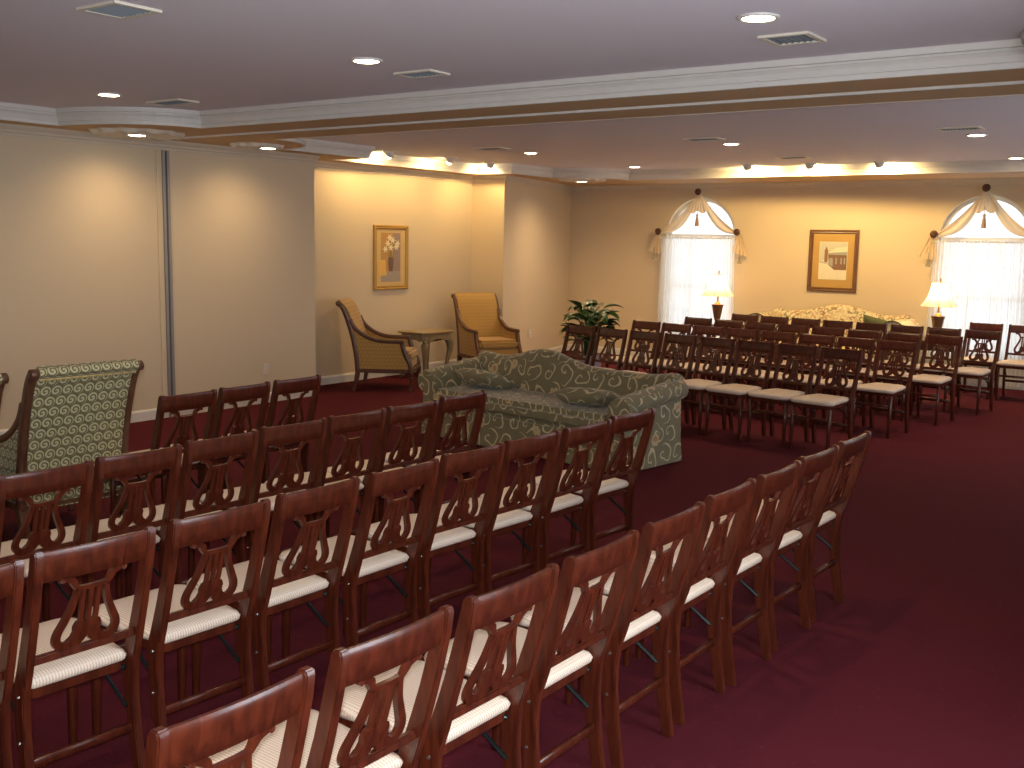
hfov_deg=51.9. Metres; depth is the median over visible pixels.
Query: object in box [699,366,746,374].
seat cushion
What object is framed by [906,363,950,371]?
seat cushion
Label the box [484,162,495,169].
spotlight
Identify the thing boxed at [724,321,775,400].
folding chair
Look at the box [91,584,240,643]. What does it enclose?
seat cushion
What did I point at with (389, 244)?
print
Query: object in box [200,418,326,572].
folding chair
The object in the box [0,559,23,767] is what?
folding chair
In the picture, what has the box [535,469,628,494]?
seat cushion
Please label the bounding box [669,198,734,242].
window
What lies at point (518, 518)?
seat cushion
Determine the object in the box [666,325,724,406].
folding chair
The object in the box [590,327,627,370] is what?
folding chair
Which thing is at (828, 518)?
seat cushion
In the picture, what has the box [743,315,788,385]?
folding chair
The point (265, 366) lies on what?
power outlet
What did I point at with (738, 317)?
folding chair
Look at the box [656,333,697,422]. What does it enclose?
folding chair
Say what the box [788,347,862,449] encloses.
folding chair
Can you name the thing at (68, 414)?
armchair
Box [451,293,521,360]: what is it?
armchair
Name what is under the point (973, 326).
folding chair
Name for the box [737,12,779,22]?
recessed light
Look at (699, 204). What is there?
scarf
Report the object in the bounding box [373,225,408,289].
framed picture
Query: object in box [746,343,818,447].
folding chair
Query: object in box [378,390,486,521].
folding chair
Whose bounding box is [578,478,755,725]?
folding chair
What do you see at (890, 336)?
folding chair
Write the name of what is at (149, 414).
baseboard
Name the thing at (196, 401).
folding chair
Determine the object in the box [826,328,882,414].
folding chair
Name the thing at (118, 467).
folding chair
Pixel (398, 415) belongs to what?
folding chair
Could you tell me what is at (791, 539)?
seat cushion
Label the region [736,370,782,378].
seat cushion
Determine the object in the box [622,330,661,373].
folding chair
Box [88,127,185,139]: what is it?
ceiling medallion
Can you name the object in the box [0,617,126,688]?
seat cushion
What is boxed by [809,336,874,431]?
folding chair
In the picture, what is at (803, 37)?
ceiling vent
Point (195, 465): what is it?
seat cushion
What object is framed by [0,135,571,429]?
wall
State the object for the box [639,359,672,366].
seat cushion
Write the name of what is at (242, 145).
ceiling medallion
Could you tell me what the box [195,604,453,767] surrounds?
folding chair
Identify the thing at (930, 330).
folding chair
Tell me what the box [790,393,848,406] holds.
seat cushion
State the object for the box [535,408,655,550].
folding chair
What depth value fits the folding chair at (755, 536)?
4.39 m
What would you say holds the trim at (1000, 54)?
attached to the ceiling
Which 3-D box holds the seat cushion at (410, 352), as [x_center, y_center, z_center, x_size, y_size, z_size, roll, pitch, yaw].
[-1.460,-0.366,12.748,0.560,0.129,0.570,1,8,3]
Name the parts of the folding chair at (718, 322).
post, rail, post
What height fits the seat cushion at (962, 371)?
0.051 m
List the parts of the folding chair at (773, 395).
leg, seat frame, post, leg, rail, rail, post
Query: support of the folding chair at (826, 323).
on the floor
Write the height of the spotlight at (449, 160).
0.121 m
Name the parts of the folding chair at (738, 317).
rail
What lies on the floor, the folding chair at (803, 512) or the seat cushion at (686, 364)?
the folding chair at (803, 512)
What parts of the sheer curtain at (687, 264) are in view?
curtain rod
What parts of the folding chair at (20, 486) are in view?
post, leg, rail, rail, post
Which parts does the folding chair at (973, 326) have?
post, seat frame, rail, leg, post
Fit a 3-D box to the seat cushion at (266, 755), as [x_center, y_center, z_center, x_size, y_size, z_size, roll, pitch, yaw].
[-0.552,0.971,2.732,0.448,0.052,0.420,7,10,37]
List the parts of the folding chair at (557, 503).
leg, seat frame, post, rail, rail, post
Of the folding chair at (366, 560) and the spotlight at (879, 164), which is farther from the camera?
the spotlight at (879, 164)
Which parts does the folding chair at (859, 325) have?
post, rail, post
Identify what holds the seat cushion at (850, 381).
on the folding chair at (847, 342)
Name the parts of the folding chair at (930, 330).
post, seat frame, rail, rail, post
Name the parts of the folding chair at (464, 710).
seat frame, post, rail, rail, post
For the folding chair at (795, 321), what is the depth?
13.34 m
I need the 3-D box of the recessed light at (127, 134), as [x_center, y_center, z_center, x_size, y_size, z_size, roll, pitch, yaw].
[-3.308,-2.214,9.278,0.190,0.054,0.190,6,10,35]
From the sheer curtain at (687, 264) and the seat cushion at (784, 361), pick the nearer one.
the seat cushion at (784, 361)
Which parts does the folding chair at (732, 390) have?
leg, seat frame, post, leg, rail, rail, post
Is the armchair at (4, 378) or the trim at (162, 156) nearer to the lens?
the armchair at (4, 378)
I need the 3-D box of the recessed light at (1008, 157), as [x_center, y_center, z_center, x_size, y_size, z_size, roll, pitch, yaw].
[5.714,-2.559,11.920,0.190,0.014,0.190,6,10,35]
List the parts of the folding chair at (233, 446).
leg, post, leg, rail, rail, post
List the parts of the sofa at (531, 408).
arm, arm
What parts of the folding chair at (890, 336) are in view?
post, seat frame, leg, rail, rail, post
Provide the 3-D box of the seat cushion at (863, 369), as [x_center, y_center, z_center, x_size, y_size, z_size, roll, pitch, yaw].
[3.701,-0.150,11.536,0.420,0.051,0.448,8,10,42]
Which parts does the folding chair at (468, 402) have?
leg, post, rail, rail, post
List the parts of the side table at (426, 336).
cabriole leg, cabriole leg, cabriole leg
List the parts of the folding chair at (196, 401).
leg, post, leg, seat frame, rail, post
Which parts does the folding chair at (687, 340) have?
post, rail, rail, post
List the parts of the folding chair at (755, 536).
leg, seat frame, post, rail, post, rail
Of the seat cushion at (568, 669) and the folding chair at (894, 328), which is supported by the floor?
the folding chair at (894, 328)
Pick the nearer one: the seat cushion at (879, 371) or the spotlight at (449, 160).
the seat cushion at (879, 371)
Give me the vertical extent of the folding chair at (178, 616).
0.898 m
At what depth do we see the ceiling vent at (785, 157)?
12.32 m
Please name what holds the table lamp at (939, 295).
on the end table at (930, 347)
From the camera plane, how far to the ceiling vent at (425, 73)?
6.57 m
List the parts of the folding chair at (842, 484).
seat frame, post, rail, post, rail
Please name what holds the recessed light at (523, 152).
in the ceiling
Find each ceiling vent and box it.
[76,0,161,19]
[146,98,198,105]
[393,69,449,78]
[473,147,510,149]
[683,137,725,140]
[757,31,826,46]
[775,156,811,158]
[935,126,984,131]
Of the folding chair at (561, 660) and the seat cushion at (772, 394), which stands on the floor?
the folding chair at (561, 660)
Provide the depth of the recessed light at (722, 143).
10.81 m
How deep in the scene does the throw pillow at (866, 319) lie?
14.00 m
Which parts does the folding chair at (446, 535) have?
leg, seat frame, post, rail, rail, post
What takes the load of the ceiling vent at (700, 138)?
in the ceiling
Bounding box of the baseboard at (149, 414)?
[0,344,1023,434]
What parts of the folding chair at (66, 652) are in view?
post, seat frame, leg, rail, rail, post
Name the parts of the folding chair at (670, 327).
post, rail, post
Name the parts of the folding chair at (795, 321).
rail, post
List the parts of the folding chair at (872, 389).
leg, post, seat frame, leg, rail, rail, post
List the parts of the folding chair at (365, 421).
leg, post, rail, rail, post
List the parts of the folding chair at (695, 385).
post, seat frame, leg, rail, rail, post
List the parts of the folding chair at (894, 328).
post, seat frame, rail, post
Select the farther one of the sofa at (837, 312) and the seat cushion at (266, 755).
the sofa at (837, 312)
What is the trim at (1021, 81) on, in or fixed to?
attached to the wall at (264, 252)
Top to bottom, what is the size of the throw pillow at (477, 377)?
0.206 m
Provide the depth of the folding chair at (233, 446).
4.86 m
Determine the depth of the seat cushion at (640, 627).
3.75 m
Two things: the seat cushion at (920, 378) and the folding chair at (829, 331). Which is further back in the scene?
the folding chair at (829, 331)
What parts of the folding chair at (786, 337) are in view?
leg, seat frame, post, rail, rail, post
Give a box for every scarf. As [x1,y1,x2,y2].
[648,188,746,263]
[919,184,1023,266]
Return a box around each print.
[378,233,400,281]
[818,242,847,279]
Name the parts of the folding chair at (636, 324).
post, rail, post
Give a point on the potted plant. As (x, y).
(592, 314)
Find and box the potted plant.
[559,300,622,366]
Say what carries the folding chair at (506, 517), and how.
on the floor
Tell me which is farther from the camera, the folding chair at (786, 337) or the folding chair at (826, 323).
the folding chair at (826, 323)
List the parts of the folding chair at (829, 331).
seat frame, post, rail, post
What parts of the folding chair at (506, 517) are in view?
leg, seat frame, post, rail, rail, post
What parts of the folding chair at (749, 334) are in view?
seat frame, post, rail, rail, post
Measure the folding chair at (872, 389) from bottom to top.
0.886 m
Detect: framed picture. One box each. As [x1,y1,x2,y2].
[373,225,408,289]
[807,230,859,292]
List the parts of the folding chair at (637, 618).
leg, seat frame, post, rail, rail, post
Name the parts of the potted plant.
pot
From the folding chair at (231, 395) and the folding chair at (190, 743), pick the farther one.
the folding chair at (231, 395)
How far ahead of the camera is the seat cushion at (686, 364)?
11.54 m
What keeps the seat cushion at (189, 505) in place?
on the folding chair at (233, 446)
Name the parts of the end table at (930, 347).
drawer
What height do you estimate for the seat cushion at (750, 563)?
0.052 m
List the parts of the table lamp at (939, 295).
lamp shade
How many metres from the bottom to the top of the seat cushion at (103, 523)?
0.052 m
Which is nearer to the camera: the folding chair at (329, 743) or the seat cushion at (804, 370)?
the folding chair at (329, 743)
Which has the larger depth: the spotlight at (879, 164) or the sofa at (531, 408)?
the spotlight at (879, 164)
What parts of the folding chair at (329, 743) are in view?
post, rail, rail, post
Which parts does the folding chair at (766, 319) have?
rail, post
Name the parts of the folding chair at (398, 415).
leg, post, rail, rail, post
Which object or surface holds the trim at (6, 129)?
attached to the wall at (264, 252)
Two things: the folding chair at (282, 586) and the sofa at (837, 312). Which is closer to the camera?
the folding chair at (282, 586)
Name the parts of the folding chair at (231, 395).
post, seat frame, rail, post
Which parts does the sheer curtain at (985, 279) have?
curtain rod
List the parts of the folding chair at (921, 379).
leg, post, seat frame, leg, rail, rail, post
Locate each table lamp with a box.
[702,271,733,325]
[920,278,957,327]
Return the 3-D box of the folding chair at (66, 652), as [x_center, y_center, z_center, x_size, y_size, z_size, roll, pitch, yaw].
[-1.461,0.879,3.366,0.585,0.898,0.420,7,10,39]
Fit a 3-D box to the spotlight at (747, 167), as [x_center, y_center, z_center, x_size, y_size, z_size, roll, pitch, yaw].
[3.050,-2.816,13.626,0.170,0.121,0.170,6,10,35]
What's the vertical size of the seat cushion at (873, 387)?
0.051 m
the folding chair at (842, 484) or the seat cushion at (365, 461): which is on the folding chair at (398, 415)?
the seat cushion at (365, 461)
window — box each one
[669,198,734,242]
[921,195,1023,360]
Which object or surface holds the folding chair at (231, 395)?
on the floor
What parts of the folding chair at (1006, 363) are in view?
leg, post, seat frame, rail, rail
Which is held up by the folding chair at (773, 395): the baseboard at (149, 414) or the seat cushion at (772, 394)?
the seat cushion at (772, 394)
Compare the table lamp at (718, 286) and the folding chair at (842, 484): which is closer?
the folding chair at (842, 484)
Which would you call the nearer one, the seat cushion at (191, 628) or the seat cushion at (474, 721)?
the seat cushion at (474, 721)
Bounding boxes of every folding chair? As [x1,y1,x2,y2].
[0,460,93,617]
[0,526,155,767]
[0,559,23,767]
[42,444,181,621]
[91,498,270,734]
[109,389,217,545]
[120,430,258,596]
[143,666,314,767]
[167,381,270,490]
[187,476,359,694]
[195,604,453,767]
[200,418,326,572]
[222,374,320,489]
[264,408,385,548]
[279,458,439,660]
[324,399,438,536]
[339,563,558,767]
[359,442,504,626]
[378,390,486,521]
[424,530,639,767]
[429,430,560,592]
[479,419,611,569]
[510,501,704,767]
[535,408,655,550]
[561,324,595,364]
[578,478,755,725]
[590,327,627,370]
[605,320,660,372]
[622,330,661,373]
[635,322,691,398]
[635,460,801,686]
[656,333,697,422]
[660,316,711,379]
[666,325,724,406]
[681,336,734,433]
[684,445,839,651]
[690,319,742,380]
[699,327,758,415]
[705,339,774,440]
[713,313,758,378]
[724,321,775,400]
[733,330,795,415]
[734,431,870,622]
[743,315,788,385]
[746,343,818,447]
[760,323,809,404]
[768,317,820,389]
[772,333,834,425]
[787,326,844,409]
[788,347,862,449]
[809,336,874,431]
[815,319,852,393]
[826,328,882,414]
[839,322,887,400]
[853,339,917,438]
[860,331,921,419]
[868,324,923,404]
[900,334,962,425]
[906,327,961,402]
[943,329,1001,414]
[955,322,1003,399]
[995,324,1023,400]
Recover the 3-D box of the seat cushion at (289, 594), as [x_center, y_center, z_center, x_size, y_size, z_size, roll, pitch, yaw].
[-0.988,0.772,4.131,0.448,0.052,0.420,7,10,37]
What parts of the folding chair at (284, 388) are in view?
leg, leg, post, seat frame, rail, post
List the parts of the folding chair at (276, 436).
leg, post, rail, rail, post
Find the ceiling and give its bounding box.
[0,0,1023,185]
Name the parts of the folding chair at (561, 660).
leg, seat frame, post, rail, rail, post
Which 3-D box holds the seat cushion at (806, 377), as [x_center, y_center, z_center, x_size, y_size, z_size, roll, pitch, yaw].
[2.940,-0.061,10.791,0.420,0.051,0.448,8,11,43]
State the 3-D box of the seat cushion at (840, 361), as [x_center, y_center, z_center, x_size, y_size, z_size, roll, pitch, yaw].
[4.128,-0.287,12.596,0.420,0.051,0.448,8,11,44]
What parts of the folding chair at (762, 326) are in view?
seat frame, post, rail, post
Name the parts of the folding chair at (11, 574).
rail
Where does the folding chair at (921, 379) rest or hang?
on the floor
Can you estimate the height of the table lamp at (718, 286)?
0.800 m
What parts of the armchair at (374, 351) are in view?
post, leg, leg, panel, arm, panel, seat rail, arm, leg, leg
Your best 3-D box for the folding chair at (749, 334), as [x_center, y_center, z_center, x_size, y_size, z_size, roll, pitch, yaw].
[2.349,-0.147,11.421,0.420,0.886,0.585,8,10,42]
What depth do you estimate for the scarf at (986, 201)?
13.56 m
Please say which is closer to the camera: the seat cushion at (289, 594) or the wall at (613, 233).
the seat cushion at (289, 594)
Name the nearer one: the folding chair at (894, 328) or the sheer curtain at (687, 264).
the folding chair at (894, 328)
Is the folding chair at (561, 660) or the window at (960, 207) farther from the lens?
the window at (960, 207)
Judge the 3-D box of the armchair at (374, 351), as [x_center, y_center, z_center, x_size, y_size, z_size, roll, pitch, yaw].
[-1.609,-0.489,12.739,0.938,1.071,0.682,1,8,3]
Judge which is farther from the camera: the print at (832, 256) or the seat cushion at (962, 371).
the print at (832, 256)
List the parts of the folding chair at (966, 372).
leg, post, seat frame, rail, leg, rail, post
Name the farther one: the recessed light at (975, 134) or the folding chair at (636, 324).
the folding chair at (636, 324)
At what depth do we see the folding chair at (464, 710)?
2.91 m
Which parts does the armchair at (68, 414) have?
panel, arm, leg, post, seat rail, leg, leg, post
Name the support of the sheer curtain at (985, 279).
hanging from the window at (960, 207)
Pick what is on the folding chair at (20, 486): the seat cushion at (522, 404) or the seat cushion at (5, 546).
the seat cushion at (5, 546)
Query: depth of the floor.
5.11 m
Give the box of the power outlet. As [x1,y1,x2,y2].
[263,364,268,373]
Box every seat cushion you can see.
[0,539,42,577]
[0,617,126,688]
[50,518,160,543]
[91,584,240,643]
[114,448,198,469]
[120,500,222,530]
[187,558,328,607]
[195,709,402,767]
[200,484,290,511]
[264,472,363,492]
[279,535,408,577]
[327,460,403,482]
[340,660,510,743]
[368,514,475,550]
[385,447,450,466]
[405,347,416,359]
[424,621,592,688]
[433,384,607,427]
[439,498,532,530]
[479,337,517,349]
[479,484,583,512]
[510,587,661,641]
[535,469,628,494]
[588,562,714,602]
[606,356,646,362]
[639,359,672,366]
[649,539,762,575]
[666,362,708,370]
[683,379,721,389]
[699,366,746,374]
[705,383,760,394]
[706,515,801,550]
[725,356,763,363]
[734,498,835,528]
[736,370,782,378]
[748,388,804,400]
[760,360,786,367]
[772,374,822,382]
[779,341,875,357]
[790,363,832,371]
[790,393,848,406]
[812,378,862,387]
[829,366,870,375]
[839,358,873,364]
[857,382,905,393]
[862,370,908,379]
[871,360,910,367]
[904,374,951,383]
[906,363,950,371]
[945,367,990,375]
[959,356,992,363]
[996,359,1023,366]
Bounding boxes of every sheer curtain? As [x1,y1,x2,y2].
[657,236,736,354]
[925,239,1023,387]
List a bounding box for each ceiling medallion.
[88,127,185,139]
[229,142,283,150]
[557,177,605,182]
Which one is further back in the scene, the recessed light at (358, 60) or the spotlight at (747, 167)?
the spotlight at (747, 167)
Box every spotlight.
[383,151,396,158]
[444,157,456,164]
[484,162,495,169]
[741,164,753,170]
[803,163,816,170]
[872,161,886,168]
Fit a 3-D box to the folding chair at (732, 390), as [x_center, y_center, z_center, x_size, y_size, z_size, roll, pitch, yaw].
[2.153,0.047,9.972,0.420,0.886,0.585,8,11,44]
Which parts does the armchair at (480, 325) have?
post, seat rail, panel, arm, panel, arm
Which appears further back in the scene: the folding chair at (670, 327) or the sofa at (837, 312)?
the sofa at (837, 312)
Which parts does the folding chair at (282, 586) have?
leg, post, leg, seat frame, rail, rail, post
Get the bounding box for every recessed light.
[95,92,121,96]
[126,133,147,136]
[258,146,277,149]
[350,57,382,64]
[523,152,538,153]
[722,143,740,144]
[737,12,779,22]
[965,133,987,136]
[1007,157,1023,158]
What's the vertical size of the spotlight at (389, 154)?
0.121 m
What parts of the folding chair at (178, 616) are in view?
leg, post, seat frame, leg, rail, rail, post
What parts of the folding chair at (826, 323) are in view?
rail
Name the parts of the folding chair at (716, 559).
leg, leg, seat frame, post, rail, post, rail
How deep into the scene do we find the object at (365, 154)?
13.37 m
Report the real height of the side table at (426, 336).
0.620 m
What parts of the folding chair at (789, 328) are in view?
seat frame, post, rail, post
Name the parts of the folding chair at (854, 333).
post, seat frame, rail, post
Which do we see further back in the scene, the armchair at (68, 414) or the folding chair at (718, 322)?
the folding chair at (718, 322)
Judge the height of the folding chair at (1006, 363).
0.886 m
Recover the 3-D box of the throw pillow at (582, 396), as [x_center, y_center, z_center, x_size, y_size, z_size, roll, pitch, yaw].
[0.649,0.111,8.782,0.482,0.185,0.394,7,10,37]
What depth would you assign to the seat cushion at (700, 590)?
4.13 m
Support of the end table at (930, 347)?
on the floor
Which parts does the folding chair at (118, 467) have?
leg, post, leg, rail, rail, post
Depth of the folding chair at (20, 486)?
4.14 m
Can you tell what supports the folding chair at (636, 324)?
on the floor
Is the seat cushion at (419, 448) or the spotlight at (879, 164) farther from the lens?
the spotlight at (879, 164)
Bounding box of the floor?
[0,350,1023,767]
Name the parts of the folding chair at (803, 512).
leg, seat frame, post, rail, post, rail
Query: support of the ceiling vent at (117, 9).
in the ceiling
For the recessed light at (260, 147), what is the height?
0.054 m
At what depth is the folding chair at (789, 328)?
12.27 m
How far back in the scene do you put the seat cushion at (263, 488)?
5.38 m
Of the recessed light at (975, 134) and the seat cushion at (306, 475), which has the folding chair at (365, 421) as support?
the seat cushion at (306, 475)
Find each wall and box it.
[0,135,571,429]
[568,185,1023,363]
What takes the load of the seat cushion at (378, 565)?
on the folding chair at (366, 560)
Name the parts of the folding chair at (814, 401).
leg, post, seat frame, leg, rail, rail, post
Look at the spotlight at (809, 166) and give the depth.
13.22 m
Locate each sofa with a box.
[418,349,688,470]
[744,304,919,384]
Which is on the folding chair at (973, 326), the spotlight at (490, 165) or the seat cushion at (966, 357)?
the seat cushion at (966, 357)
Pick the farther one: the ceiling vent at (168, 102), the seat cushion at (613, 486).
the ceiling vent at (168, 102)
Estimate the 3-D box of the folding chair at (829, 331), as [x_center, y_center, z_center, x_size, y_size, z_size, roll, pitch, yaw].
[3.421,-0.191,11.879,0.420,0.886,0.585,8,11,43]
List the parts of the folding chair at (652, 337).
post, rail, rail, post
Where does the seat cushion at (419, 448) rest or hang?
on the folding chair at (468, 402)
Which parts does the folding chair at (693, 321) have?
post, rail, post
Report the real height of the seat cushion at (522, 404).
0.150 m
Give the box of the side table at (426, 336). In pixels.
[398,328,453,376]
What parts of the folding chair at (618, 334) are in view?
post, rail, rail, post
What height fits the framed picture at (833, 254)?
0.865 m
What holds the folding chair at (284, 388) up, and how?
on the floor
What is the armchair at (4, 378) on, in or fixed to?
on the floor
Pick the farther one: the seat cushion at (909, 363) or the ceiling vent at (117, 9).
the seat cushion at (909, 363)
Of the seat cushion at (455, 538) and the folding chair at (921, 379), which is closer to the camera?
the seat cushion at (455, 538)
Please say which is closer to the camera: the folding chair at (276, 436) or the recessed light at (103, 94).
the folding chair at (276, 436)
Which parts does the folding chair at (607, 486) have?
leg, seat frame, post, rail, rail, post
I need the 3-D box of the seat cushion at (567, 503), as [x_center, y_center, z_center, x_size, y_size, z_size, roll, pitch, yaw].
[0.108,0.598,5.551,0.448,0.052,0.420,7,10,38]
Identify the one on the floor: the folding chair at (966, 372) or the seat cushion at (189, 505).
the folding chair at (966, 372)
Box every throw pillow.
[454,368,515,389]
[553,387,621,406]
[863,314,886,342]
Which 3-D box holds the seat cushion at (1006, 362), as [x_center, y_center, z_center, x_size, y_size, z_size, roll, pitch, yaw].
[6.064,-0.254,12.604,0.420,0.051,0.448,7,10,35]
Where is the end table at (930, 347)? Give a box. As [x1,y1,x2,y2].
[920,337,963,390]
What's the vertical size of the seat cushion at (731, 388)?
0.051 m
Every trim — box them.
[0,30,1023,128]
[0,123,1023,191]
[155,80,1023,140]
[155,150,175,416]
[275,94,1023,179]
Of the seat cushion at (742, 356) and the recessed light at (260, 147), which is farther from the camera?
the seat cushion at (742, 356)
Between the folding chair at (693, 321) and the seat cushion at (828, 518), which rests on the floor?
the folding chair at (693, 321)
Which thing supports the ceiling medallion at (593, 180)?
attached to the ceiling
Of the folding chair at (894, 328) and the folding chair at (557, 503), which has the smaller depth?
the folding chair at (557, 503)
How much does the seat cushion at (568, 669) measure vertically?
0.052 m
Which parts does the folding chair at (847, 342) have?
leg, seat frame, post, leg, rail, rail, post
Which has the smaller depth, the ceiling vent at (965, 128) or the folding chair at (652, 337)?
the ceiling vent at (965, 128)
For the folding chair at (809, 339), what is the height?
0.886 m
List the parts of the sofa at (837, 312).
arm, arm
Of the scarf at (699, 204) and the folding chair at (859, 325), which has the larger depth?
the scarf at (699, 204)
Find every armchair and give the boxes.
[0,359,143,538]
[0,373,8,408]
[336,298,420,391]
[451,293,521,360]
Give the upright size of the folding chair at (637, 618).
0.898 m
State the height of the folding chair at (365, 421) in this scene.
0.898 m
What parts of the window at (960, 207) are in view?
frame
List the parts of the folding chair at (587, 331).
post, rail, rail, post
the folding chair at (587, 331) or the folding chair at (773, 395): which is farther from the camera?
the folding chair at (587, 331)
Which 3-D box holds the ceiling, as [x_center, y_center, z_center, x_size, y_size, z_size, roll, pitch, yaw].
[-0.029,-2.031,7.455,10.600,0.210,17.600,6,10,35]
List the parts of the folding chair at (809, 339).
seat frame, post, leg, rail, rail, post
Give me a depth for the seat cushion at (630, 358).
12.13 m
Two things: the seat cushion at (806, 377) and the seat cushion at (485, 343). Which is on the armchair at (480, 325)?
the seat cushion at (485, 343)
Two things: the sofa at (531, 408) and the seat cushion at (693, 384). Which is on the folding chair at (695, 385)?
the seat cushion at (693, 384)
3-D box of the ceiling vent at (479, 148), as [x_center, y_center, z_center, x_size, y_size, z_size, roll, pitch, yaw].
[-0.226,-2.655,11.858,0.360,0.012,0.220,6,10,35]
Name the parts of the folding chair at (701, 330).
seat frame, post, rail, post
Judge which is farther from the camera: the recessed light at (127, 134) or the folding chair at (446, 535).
the recessed light at (127, 134)
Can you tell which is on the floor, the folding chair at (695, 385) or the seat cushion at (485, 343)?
the folding chair at (695, 385)
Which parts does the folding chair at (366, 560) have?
leg, leg, seat frame, post, rail, rail, post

